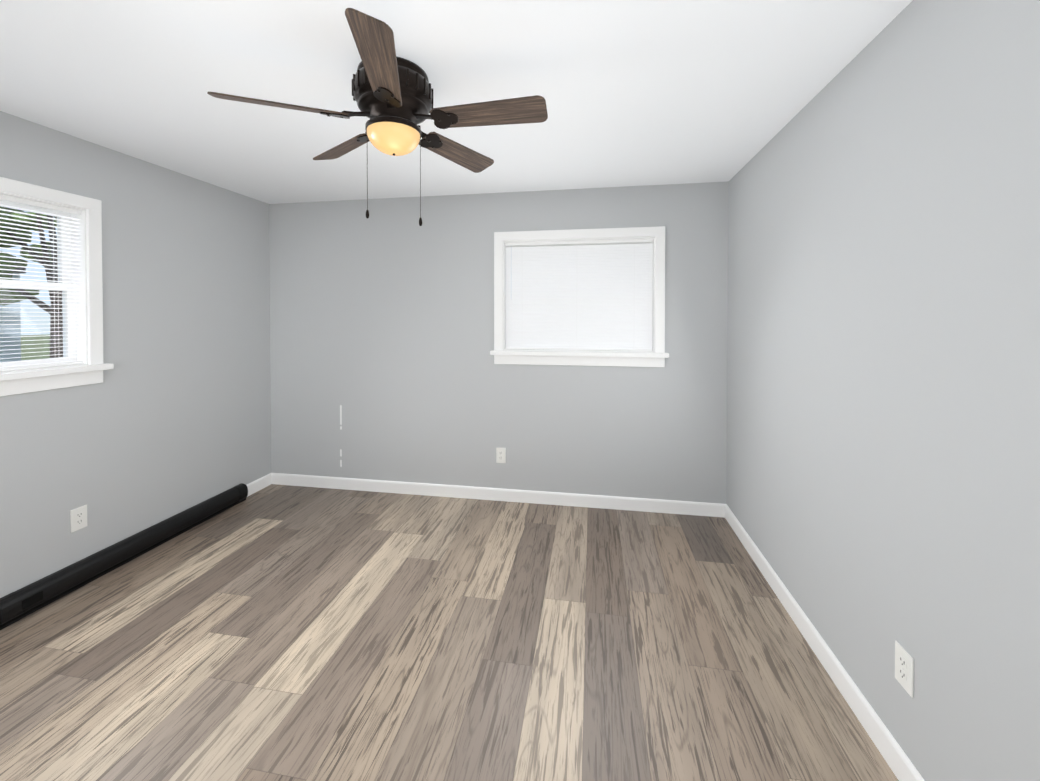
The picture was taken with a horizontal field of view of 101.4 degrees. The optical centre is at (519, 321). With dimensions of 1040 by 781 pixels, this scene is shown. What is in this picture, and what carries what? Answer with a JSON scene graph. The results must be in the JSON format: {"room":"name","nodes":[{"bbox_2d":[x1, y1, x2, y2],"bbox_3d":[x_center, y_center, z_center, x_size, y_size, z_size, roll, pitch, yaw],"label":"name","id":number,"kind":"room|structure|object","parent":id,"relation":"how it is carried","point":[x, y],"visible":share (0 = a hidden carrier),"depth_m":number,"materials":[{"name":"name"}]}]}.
{"room":"empty bedroom","nodes":[
{"label":"empty bedroom","id":0,"kind":"room"},
{"bbox_2d":[0,111,270,597],"bbox_3d":[-2.598,0.224,1.720,0.160,2.440,4.075,0,1,10],"label":"wall","id":1,"kind":"structure","parent":0,"point":[169,416],"depth_m":2.66,"materials":[{"name":"grey paint"}]},
{"bbox_2d":[0,177,113,396],"bbox_3d":[-2.535,-0.164,1.921,0.215,1.037,1.098,0,1,10],"label":"window","id":2,"kind":"structure","parent":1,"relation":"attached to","point":[79,254],"depth_m":2.29,"materials":[{"name":"white"}]},
{"bbox_2d":[70,505,86,532],"bbox_3d":[-2.412,1.076,2.328,0.008,0.122,0.076,0,1,10],"label":"electrical outlet","id":3,"kind":"object","parent":1,"relation":"attached to","point":[78,518],"visible":1,"depth_m":2.32,"materials":[{"name":"white plastic"}]},
{"bbox_2d":[247,473,270,496],"bbox_3d":[-2.202,1.372,3.562,0.014,0.095,0.311,0,1,10],"label":"baseboard","id":4,"kind":"structure","parent":1,"relation":"attached to","point":[264,481],"depth_m":3.58,"materials":[{"name":"white wood"}]},
{"bbox_2d":[0,484,898,780],"bbox_3d":[-0.661,1.498,1.492,4.060,0.100,4.235,0,1,10],"label":"floor","id":5,"kind":"structure","parent":0,"point":[274,632],"depth_m":1.82,"materials":[{"name":"laminate"}]},
{"bbox_2d":[0,483,247,629],"bbox_3d":[-2.496,1.381,1.643,0.065,0.129,3.566,0,1,10],"label":"heater","id":6,"kind":"object","parent":5,"relation":"on","point":[21,603],"visible":1,"depth_m":2.42,"materials":[{"name":"black metal"}]},
{"bbox_2d":[0,0,912,203],"bbox_3d":[-0.661,-1.052,1.458,4.060,0.120,4.235,0,1,10],"label":"ceiling","id":7,"kind":"structure","parent":0,"point":[646,92],"depth_m":1.76,"materials":[{"name":"white paint"}]},
{"bbox_2d":[207,8,547,225],"bbox_3d":[-0.478,-0.692,1.708,1.178,0.607,1.182,0,1,10],"label":"ceiling fan","id":8,"kind":"object","parent":7,"relation":"hanging from","point":[392,93],"visible":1,"depth_m":1.63,"materials":[{"name":"brown wood"}]},
{"bbox_2d":[269,182,727,503],"bbox_3d":[-0.323,0.201,3.483,4.060,2.440,0.162,0,1,10],"label":"wall","id":9,"kind":"structure","parent":0,"point":[382,324],"depth_m":3.42,"materials":[{"name":"grey paint"}]},
{"bbox_2d":[271,473,722,516],"bbox_3d":[-0.347,1.374,3.416,3.720,0.095,0.014,0,1,10],"label":"baseboard","id":10,"kind":"structure","parent":9,"relation":"attached to","point":[455,491],"depth_m":3.37,"materials":[{"name":"white wood"}]},
{"bbox_2d":[496,448,505,462],"bbox_3d":[-0.152,1.062,3.381,0.076,0.122,0.008,0,1,10],"label":"electrical outlet","id":11,"kind":"object","parent":9,"relation":"attached to","point":[500,455],"visible":1,"depth_m":3.38,"materials":[{"name":"white plastic"}]},
{"bbox_2d":[490,226,668,366],"bbox_3d":[0.445,-0.185,3.321,1.345,1.042,0.215,0,1,10],"label":"window","id":12,"kind":"structure","parent":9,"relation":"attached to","point":[583,297],"depth_m":3.28,"materials":[{"name":"white"}]},
{"bbox_2d":[726,0,1039,780],"bbox_3d":[1.248,0.233,1.072,0.160,2.440,4.075,0,1,10],"label":"wall","id":13,"kind":"structure","parent":0,"point":[883,419],"depth_m":1.31,"materials":[{"name":"grey paint"}]},
{"bbox_2d":[723,504,924,780],"bbox_3d":[1.176,1.404,1.181,0.014,0.095,3.915,0,1,10],"label":"baseboard","id":14,"kind":"structure","parent":13,"relation":"attached to","point":[897,759],"depth_m":1.69,"materials":[{"name":"white wood"}]},
{"bbox_2d":[895,641,913,697],"bbox_3d":[1.206,1.090,1.337,0.008,0.122,0.076,0,1,10],"label":"electrical outlet","id":15,"kind":"object","parent":13,"relation":"attached to","point":[904,668],"visible":1,"depth_m":1.33,"materials":[{"name":"white plastic"}]},
{"label":"outside","id":16,"kind":"structure","parent":0,"visible":0},
{"bbox_2d":[21,334,49,359],"bbox_3d":[-0.029,2.077,0.016,120.000,0.020,120.000,0,1,10],"label":"ground","id":17,"kind":"structure","parent":16,"point":[41,348],"depth_m":27.94,"materials":[{"name":"green plant"}]},
{"bbox_2d":[0,267,25,361],"bbox_3d":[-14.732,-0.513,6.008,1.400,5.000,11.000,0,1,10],"label":"house","id":18,"kind":"structure","parent":17,"relation":"on","point":[9,334],"depth_m":11.18,"materials":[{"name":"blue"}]},
{"bbox_2d":[0,207,56,229],"bbox_3d":[-11.151,-2.038,11.225,6.022,7.910,5.841,0,1,10],"label":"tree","id":19,"kind":"object","parent":17,"relation":"on","point":[5,220],"depth_m":9.19,"materials":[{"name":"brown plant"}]},
{"bbox_2d":[0,207,62,357],"bbox_3d":[-6.729,-0.720,6.136,3.868,5.410,3.495,0,1,10],"label":"tree","id":20,"kind":"object","parent":17,"relation":"on","point":[59,342],"depth_m":6.10,"materials":[{"name":"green plant"}]}
]}

